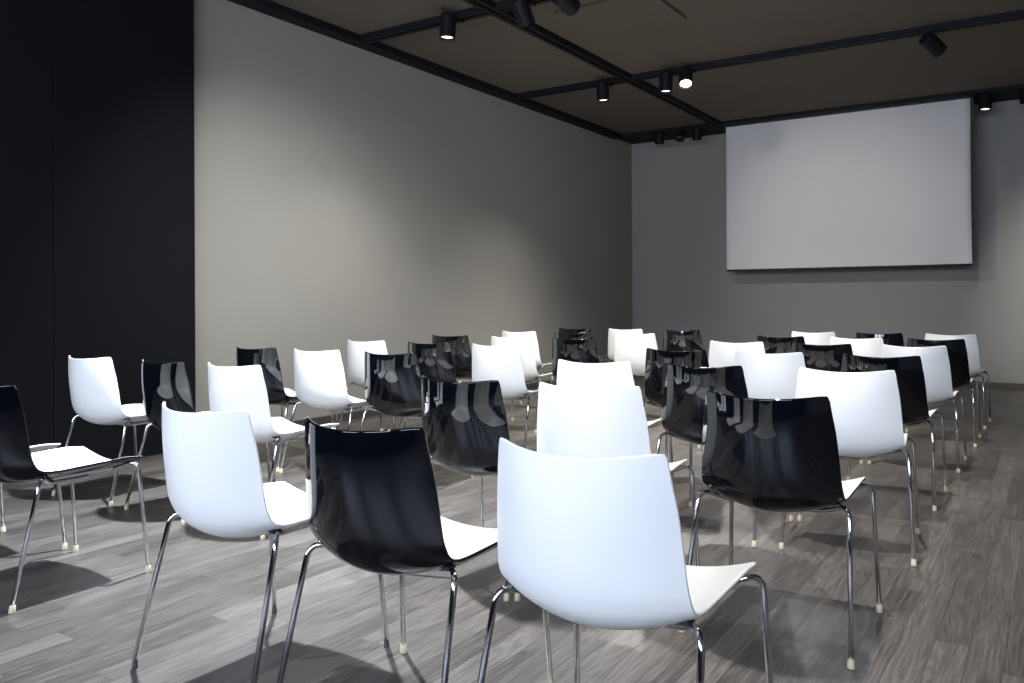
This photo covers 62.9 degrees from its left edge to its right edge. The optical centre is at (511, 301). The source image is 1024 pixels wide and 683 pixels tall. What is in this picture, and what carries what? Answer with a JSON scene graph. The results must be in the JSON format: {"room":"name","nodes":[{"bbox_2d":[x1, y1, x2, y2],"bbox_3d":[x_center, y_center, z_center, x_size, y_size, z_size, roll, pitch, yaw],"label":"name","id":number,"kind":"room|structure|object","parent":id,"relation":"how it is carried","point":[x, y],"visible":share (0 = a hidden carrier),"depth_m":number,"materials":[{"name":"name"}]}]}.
{"room":"auditorium","nodes":[
{"label":"auditorium","id":0,"kind":"room"},
{"bbox_2d":[0,0,195,459],"bbox_3d":[-4.435,-0.686,3.639,0.300,3.640,6.860,0,0,33],"label":"wall","id":1,"kind":"structure","parent":0,"point":[97,156],"depth_m":5.76,"materials":[{"name":"black paint"}]},
{"bbox_2d":[194,0,631,420],"bbox_3d":[-0.681,-0.702,9.494,0.200,3.640,9.170,0,0,33],"label":"wall","id":2,"kind":"structure","parent":0,"point":[344,192],"depth_m":8.27,"materials":[{"name":"grey paint"}]},
{"bbox_2d":[227,0,621,138],"bbox_3d":[-0.432,-2.490,9.566,0.150,0.067,7.430,0,0,33],"label":"ceiling beam","id":3,"kind":"structure","parent":2,"relation":"attached to","point":[267,7],"depth_m":8.52,"materials":[{"name":"black metal"}]},
{"bbox_2d":[293,380,556,426],"bbox_3d":[-0.293,1.081,9.882,0.014,0.070,8.105,0,0,33],"label":"baseboard","id":4,"kind":"structure","parent":2,"relation":"attached to","point":[355,414],"depth_m":7.93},
{"bbox_2d":[0,375,1023,682],"bbox_3d":[2.122,1.166,4.212,10.650,0.120,15.370,0,0,33],"label":"floor","id":5,"kind":"structure","parent":0,"point":[956,616],"depth_m":3.21,"materials":[{"name":"grey wood"}]},
{"bbox_2d":[0,443,67,549],"bbox_3d":[-2.403,0.719,3.711,0.563,0.816,0.596,0,0,32],"label":"chair","id":6,"kind":"object","parent":5,"relation":"on","point":[42,447],"visible":0.41,"depth_m":3.79,"materials":[{"name":"white plastic"}]},
{"bbox_2d":[0,385,151,613],"bbox_3d":[-1.884,0.716,3.388,0.563,0.816,0.596,0,0,33],"label":"chair","id":7,"kind":"object","parent":5,"relation":"on","point":[18,465],"visible":1,"depth_m":3.16,"materials":[{"name":"black plastic"}]},
{"bbox_2d":[52,355,149,506],"bbox_3d":[-2.297,0.718,4.960,0.563,0.816,0.596,0,0,31],"label":"chair","id":8,"kind":"object","parent":5,"relation":"on","point":[94,392],"visible":0.78,"depth_m":4.69,"materials":[{"name":"white plastic"}]},
{"bbox_2d":[124,359,270,524],"bbox_3d":[-1.712,0.716,4.581,0.563,0.816,0.596,0,0,36],"label":"chair","id":9,"kind":"object","parent":5,"relation":"on","point":[169,383],"visible":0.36,"depth_m":4.31,"materials":[{"name":"black plastic"}]},
{"bbox_2d":[132,401,388,682],"bbox_3d":[-0.784,0.711,2.632,0.557,0.815,0.596,0,0,34],"label":"chair","id":10,"kind":"object","parent":5,"relation":"on","point":[214,482],"visible":0.93,"depth_m":2.37,"materials":[{"name":"white plastic"}]},
{"bbox_2d":[208,362,338,539],"bbox_3d":[-1.254,0.714,4.311,0.563,0.816,0.596,0,0,33],"label":"chair","id":11,"kind":"object","parent":5,"relation":"on","point":[242,387],"visible":0.63,"depth_m":4.04,"materials":[{"name":"white plastic"}]},
{"bbox_2d":[236,346,333,471],"bbox_3d":[-1.629,0.715,5.881,0.563,0.816,0.596,0,0,32],"label":"chair","id":12,"kind":"object","parent":5,"relation":"on","point":[267,358],"visible":0.47,"depth_m":5.60,"materials":[{"name":"black plastic"}]},
{"bbox_2d":[279,349,395,472],"bbox_3d":[-1.145,0.713,5.562,0.563,0.816,0.596,0,0,31],"label":"chair","id":13,"kind":"object","parent":5,"relation":"on","point":[319,376],"visible":0.82,"depth_m":5.30,"materials":[{"name":"white plastic"}]},
{"bbox_2d":[338,340,391,429],"bbox_3d":[-1.046,0.713,6.844,0.563,0.816,0.596,0,0,32],"label":"chair","id":14,"kind":"object","parent":5,"relation":"on","point":[355,350],"visible":0.41,"depth_m":6.62,"materials":[{"name":"white plastic"}]},
{"bbox_2d":[277,416,553,682],"bbox_3d":[-0.264,0.709,2.289,0.564,0.816,0.596,0,0,32],"label":"chair","id":15,"kind":"object","parent":5,"relation":"on","point":[372,497],"visible":0.95,"depth_m":2.03,"materials":[{"name":"black plastic"}]},
{"bbox_2d":[360,351,474,477],"bbox_3d":[-0.622,0.711,5.226,0.563,0.816,0.596,0,0,31],"label":"chair","id":16,"kind":"object","parent":5,"relation":"on","point":[393,382],"visible":0.65,"depth_m":4.97,"materials":[{"name":"black plastic"}]},
{"bbox_2d":[399,341,456,428],"bbox_3d":[-0.515,0.710,6.499,0.563,0.816,0.596,0,0,32],"label":"chair","id":17,"kind":"object","parent":5,"relation":"on","point":[435,360],"visible":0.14,"depth_m":6.22,"materials":[{"name":"black plastic"}]},
{"bbox_2d":[432,335,471,380],"bbox_3d":[-0.452,0.710,7.801,0.563,0.816,0.596,0,0,31],"label":"chair","id":18,"kind":"object","parent":5,"relation":"on","point":[460,345],"visible":0.44,"depth_m":7.52,"materials":[{"name":"black plastic"}]},
{"bbox_2d":[422,375,509,601],"bbox_3d":[-0.081,0.709,3.493,0.563,0.816,0.596,0,0,36],"label":"chair","id":19,"kind":"object","parent":5,"relation":"on","point":[464,423],"visible":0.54,"depth_m":3.24,"materials":[{"name":"black plastic"}]},
{"bbox_2d":[472,343,538,447],"bbox_3d":[-0.003,0.708,6.149,0.563,0.816,0.596,0,0,32],"label":"chair","id":20,"kind":"object","parent":5,"relation":"on","point":[504,364],"visible":0.59,"depth_m":5.88,"materials":[{"name":"white plastic"}]},
{"bbox_2d":[491,336,553,432],"bbox_3d":[0.100,0.708,7.451,0.563,0.816,0.596,0,0,30],"label":"chair","id":21,"kind":"object","parent":5,"relation":"on","point":[525,344],"visible":0.4,"depth_m":7.17,"materials":[{"name":"white plastic"}]},
{"bbox_2d":[502,331,551,403],"bbox_3d":[0.182,0.707,8.735,0.563,0.816,0.596,0,0,31],"label":"chair","id":22,"kind":"object","parent":5,"relation":"on","point":[532,334],"visible":0.28,"depth_m":8.46,"materials":[{"name":"white plastic"}]},
{"bbox_2d":[551,332,591,379],"bbox_3d":[0.712,0.705,8.374,0.563,0.816,0.596,0,0,32],"label":"chair","id":23,"kind":"object","parent":5,"relation":"on","point":[587,335],"visible":0.07,"depth_m":8.11,"materials":[{"name":"black plastic"}]},
{"bbox_2d":[550,337,599,384],"bbox_3d":[0.626,0.706,7.103,0.563,0.816,0.596,0,0,32],"label":"chair","id":24,"kind":"object","parent":5,"relation":"on","point":[572,350],"visible":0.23,"depth_m":6.83,"materials":[{"name":"black plastic"}]},
{"bbox_2d":[553,328,612,384],"bbox_3d":[0.819,0.705,9.647,0.563,0.816,0.596,0,0,31],"label":"chair","id":25,"kind":"object","parent":5,"relation":"on","point":[561,330],"visible":0.05,"depth_m":9.41,"materials":[{"name":"black plastic"}]},
{"bbox_2d":[514,382,699,600],"bbox_3d":[0.379,0.707,3.232,0.563,0.816,0.596,0,0,28],"label":"chair","id":26,"kind":"object","parent":5,"relation":"on","point":[571,422],"visible":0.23,"depth_m":2.96,"materials":[{"name":"white plastic"}]},
{"bbox_2d":[557,359,674,491],"bbox_3d":[0.518,0.706,4.457,0.563,0.816,0.596,0,0,28],"label":"chair","id":27,"kind":"object","parent":5,"relation":"on","point":[575,375],"visible":0.21,"depth_m":4.19,"materials":[{"name":"white plastic"}]},
{"bbox_2d":[477,437,772,682],"bbox_3d":[0.256,0.707,1.931,0.563,0.816,0.596,0,0,33],"label":"chair","id":28,"kind":"object","parent":5,"relation":"on","point":[597,542],"visible":1,"depth_m":1.68,"materials":[{"name":"white plastic"}]},
{"bbox_2d":[606,328,647,404],"bbox_3d":[1.352,0.702,9.320,0.563,0.816,0.596,0,0,32],"label":"chair","id":29,"kind":"object","parent":5,"relation":"on","point":[612,332],"visible":0.2,"depth_m":9.17,"materials":[{"name":"white plastic"}]},
{"bbox_2d":[615,333,660,421],"bbox_3d":[1.268,0.703,8.037,0.563,0.816,0.596,0,0,32],"label":"chair","id":30,"kind":"object","parent":5,"relation":"on","point":[628,347],"visible":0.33,"depth_m":7.79,"materials":[{"name":"white plastic"}]},
{"bbox_2d":[644,348,708,459],"bbox_3d":[1.146,0.703,5.435,0.563,0.816,0.596,0,0,33],"label":"chair","id":31,"kind":"object","parent":5,"relation":"on","point":[655,359],"visible":0.26,"depth_m":5.26,"materials":[{"name":"black plastic"}]},
{"bbox_2d":[663,329,702,350],"bbox_3d":[1.895,0.700,8.949,0.564,0.816,0.596,0,0,33],"label":"chair","id":32,"kind":"object","parent":5,"relation":"on","point":[690,340],"visible":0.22,"depth_m":8.69,"materials":[{"name":"black plastic"}]},
{"bbox_2d":[656,362,792,547],"bbox_3d":[1.029,0.704,4.160,0.563,0.816,0.596,0,0,35],"label":"chair","id":33,"kind":"object","parent":5,"relation":"on","point":[684,389],"visible":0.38,"depth_m":3.95,"materials":[{"name":"black plastic"}]},
{"bbox_2d":[698,341,764,448],"bbox_3d":[1.776,0.701,6.387,0.563,0.816,0.596,0,0,31],"label":"chair","id":34,"kind":"object","parent":5,"relation":"on","point":[721,354],"visible":0.17,"depth_m":6.17,"materials":[{"name":"white plastic"}]},
{"bbox_2d":[734,350,805,398],"bbox_3d":[1.637,0.701,5.136,0.563,0.816,0.596,0,0,33],"label":"chair","id":35,"kind":"object","parent":5,"relation":"on","point":[767,376],"visible":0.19,"depth_m":4.88,"materials":[{"name":"white plastic"}]},
{"bbox_2d":[678,390,882,669],"bbox_3d":[0.939,0.704,2.901,0.563,0.816,0.596,0,0,32],"label":"chair","id":36,"kind":"object","parent":5,"relation":"on","point":[773,455],"visible":0.95,"depth_m":2.66,"materials":[{"name":"black plastic"}]},
{"bbox_2d":[756,335,804,353],"bbox_3d":[2.394,0.698,7.302,0.563,0.816,0.596,0,0,32],"label":"chair","id":37,"kind":"object","parent":5,"relation":"on","point":[772,345],"visible":0.09,"depth_m":7.04,"materials":[{"name":"black plastic"}]},
{"bbox_2d":[791,331,834,344],"bbox_3d":[3.012,0.695,8.236,0.563,0.816,0.596,0,0,32],"label":"chair","id":38,"kind":"object","parent":5,"relation":"on","point":[810,338],"visible":0.09,"depth_m":7.96,"materials":[{"name":"white plastic"}]},
{"bbox_2d":[791,343,862,463],"bbox_3d":[2.285,0.698,6.059,0.563,0.816,0.596,0,0,32],"label":"chair","id":39,"kind":"object","parent":5,"relation":"on","point":[816,357],"visible":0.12,"depth_m":5.79,"materials":[{"name":"black plastic"}]},
{"bbox_2d":[778,367,919,566],"bbox_3d":[1.565,0.702,3.866,0.563,0.816,0.596,0,0,27],"label":"chair","id":40,"kind":"object","parent":5,"relation":"on","point":[865,406],"visible":0.64,"depth_m":3.60,"materials":[{"name":"white plastic"}]},
{"bbox_2d":[830,337,883,356],"bbox_3d":[2.905,0.696,6.963,0.563,0.816,0.596,0,0,32],"label":"chair","id":41,"kind":"object","parent":5,"relation":"on","point":[871,347],"visible":0.08,"depth_m":6.68,"materials":[{"name":"white plastic"}]},
{"bbox_2d":[855,332,904,346],"bbox_3d":[3.506,0.693,7.915,0.563,0.816,0.596,0,0,32],"label":"chair","id":42,"kind":"object","parent":5,"relation":"on","point":[895,339],"visible":0.06,"depth_m":7.63,"materials":[{"name":"black plastic"}]},
{"bbox_2d":[841,354,947,510],"bbox_3d":[2.149,0.699,4.786,0.563,0.816,0.596,0,0,33],"label":"chair","id":43,"kind":"object","parent":5,"relation":"on","point":[909,372],"visible":0.48,"depth_m":4.51,"materials":[{"name":"black plastic"}]},
{"bbox_2d":[867,344,966,472],"bbox_3d":[2.787,0.696,5.753,0.563,0.816,0.596,0,0,33],"label":"chair","id":44,"kind":"object","parent":5,"relation":"on","point":[935,360],"visible":0.5,"depth_m":5.48,"materials":[{"name":"white plastic"}]},
{"bbox_2d":[905,338,981,447],"bbox_3d":[3.407,0.694,6.681,0.563,0.816,0.596,0,0,32],"label":"chair","id":45,"kind":"object","parent":5,"relation":"on","point":[956,349],"visible":0.41,"depth_m":6.40,"materials":[{"name":"black plastic"}]},
{"bbox_2d":[925,333,991,428],"bbox_3d":[3.991,0.691,7.571,0.563,0.816,0.596,0,0,34],"label":"chair","id":46,"kind":"object","parent":5,"relation":"on","point":[970,340],"visible":0.3,"depth_m":7.29,"materials":[{"name":"white plastic"}]},
{"bbox_2d":[270,0,1023,133],"bbox_3d":[2.106,-2.594,4.212,10.650,0.120,15.370,0,0,33],"label":"ceiling","id":47,"kind":"structure","parent":0,"point":[488,49],"depth_m":8.51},
{"bbox_2d":[360,0,551,42],"bbox_3d":[2.833,-2.510,5.189,10.100,0.055,0.120,0,0,33],"label":"track","id":48,"kind":"object","parent":47,"relation":"attached to","point":[472,13],"visible":0.81,"depth_m":7.50,"materials":[{"name":"black metal"}]},
{"bbox_2d":[439,12,463,40],"bbox_3d":[-0.529,-2.373,7.266,0.145,0.218,0.250,0,0,33],"label":"track spotlight","id":49,"kind":"object","parent":48,"relation":"attached to","point":[448,21],"visible":1,"depth_m":7.17,"materials":[{"name":"black metal"}]},
{"bbox_2d":[510,0,535,27],"bbox_3d":[0.097,-2.361,6.856,0.164,0.246,0.253,0,0,33],"label":"track spotlight","id":50,"kind":"object","parent":48,"relation":"attached to","point":[521,9],"visible":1,"depth_m":6.79,"materials":[{"name":"black metal"}]},
{"bbox_2d":[552,0,579,15],"bbox_3d":[0.429,-2.383,6.651,0.144,0.186,0.243,0,0,41],"label":"track spotlight","id":51,"kind":"object","parent":48,"relation":"attached to","point":[570,7],"visible":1,"depth_m":6.62,"materials":[{"name":"black metal"}]},
{"bbox_2d":[462,0,720,125],"bbox_3d":[-1.005,-2.494,5.839,0.120,0.055,14.300,0,0,33],"label":"track","id":52,"kind":"object","parent":47,"relation":"attached to","point":[488,6],"visible":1,"depth_m":8.55,"materials":[{"name":"black metal"}]},
{"bbox_2d":[554,0,685,37],"bbox_3d":[0.956,-2.514,7.355,0.910,0.030,0.780,0,0,33],"label":"ceiling panel","id":53,"kind":"object","parent":47,"relation":"attached to","point":[603,17],"visible":1,"depth_m":7.33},
{"bbox_2d":[515,9,1023,99],"bbox_3d":[4.306,-2.516,7.451,10.100,0.055,0.120,0,0,33],"label":"ceiling beam","id":54,"kind":"structure","parent":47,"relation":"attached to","point":[1016,15],"depth_m":8.31,"materials":[{"name":"black metal"}]},
{"bbox_2d":[596,81,612,102],"bbox_3d":[1.051,-2.363,9.463,0.152,0.223,0.244,0,0,33],"label":"track spotlight","id":55,"kind":"object","parent":54,"relation":"attached to","point":[602,87],"visible":1,"depth_m":9.37,"materials":[{"name":"black metal"}]},
{"bbox_2d":[659,71,675,93],"bbox_3d":[1.683,-2.363,9.049,0.142,0.227,0.248,0,0,33],"label":"track spotlight","id":56,"kind":"object","parent":54,"relation":"attached to","point":[665,77],"visible":1,"depth_m":8.95,"materials":[{"name":"black metal"}]},
{"bbox_2d":[679,66,695,88],"bbox_3d":[1.854,-2.369,8.904,0.159,0.246,0.318,0,0,21],"label":"track spotlight","id":57,"kind":"object","parent":54,"relation":"attached to","point":[685,73],"visible":1,"depth_m":8.82,"materials":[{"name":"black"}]},
{"bbox_2d":[919,30,946,57],"bbox_3d":[3.841,-2.359,7.640,0.219,0.255,0.252,0,0,33],"label":"track spotlight","id":58,"kind":"object","parent":54,"relation":"attached to","point":[929,41],"visible":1,"depth_m":7.59,"materials":[{"name":"black metal"}]},
{"bbox_2d":[632,100,1023,383],"bbox_3d":[6.255,-0.732,10.567,10.650,3.640,0.200,0,0,33],"label":"wall","id":59,"kind":"structure","parent":0,"point":[681,281],"depth_m":11.80,"materials":[{"name":"grey paint"}]},
{"bbox_2d":[618,84,1023,143],"bbox_3d":[6.009,-2.531,10.203,10.250,0.040,0.670,0,0,33],"label":"ceiling beam","id":60,"kind":"structure","parent":59,"relation":"attached to","point":[1005,93],"depth_m":11.09,"materials":[{"name":"black metal"}]},
{"bbox_2d":[655,133,666,143],"bbox_3d":[2.215,-2.450,12.466,0.142,0.210,0.241,0,0,33],"label":"track spotlight","id":61,"kind":"object","parent":60,"relation":"attached to","point":[659,137],"visible":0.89,"depth_m":12.37,"materials":[{"name":"black metal"}]},
{"bbox_2d":[675,130,688,141],"bbox_3d":[2.484,-2.454,12.254,0.145,0.246,0.302,0,0,33],"label":"track spotlight","id":62,"kind":"object","parent":60,"relation":"attached to","point":[680,134],"visible":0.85,"depth_m":12.16,"materials":[{"name":"black metal"}]},
{"bbox_2d":[692,128,703,139],"bbox_3d":[2.700,-2.452,12.149,0.142,0.210,0.241,0,0,33],"label":"track spotlight","id":63,"kind":"object","parent":60,"relation":"attached to","point":[696,132],"visible":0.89,"depth_m":12.05,"materials":[{"name":"black metal"}]},
{"bbox_2d":[979,93,992,111],"bbox_3d":[5.771,-2.425,10.198,0.149,0.225,0.260,0,0,33],"label":"track spotlight","id":64,"kind":"object","parent":60,"relation":"attached to","point":[985,100],"visible":0.99,"depth_m":10.10,"materials":[{"name":"black metal"}]},
{"bbox_2d":[1019,89,1023,103],"bbox_3d":[6.130,-2.467,9.973,0.144,0.213,0.244,0,0,33],"label":"track spotlight","id":65,"kind":"object","parent":60,"relation":"attached to","point":[1021,92],"visible":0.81,"depth_m":9.92,"materials":[{"name":"black metal"}]},
{"bbox_2d":[724,96,973,271],"bbox_3d":[4.348,-1.469,11.094,3.115,2.070,0.115,0,0,33],"label":"projection screen","id":66,"kind":"object","parent":59,"relation":"attached to","point":[892,186],"visible":1,"depth_m":10.98,"materials":[{"name":"fabric"}]},
{"bbox_2d":[964,382,1023,388],"bbox_3d":[6.210,1.053,10.474,10.236,0.070,0.014,0,0,33],"label":"baseboard","id":67,"kind":"structure","parent":59,"relation":"attached to","point":[991,384],"depth_m":10.51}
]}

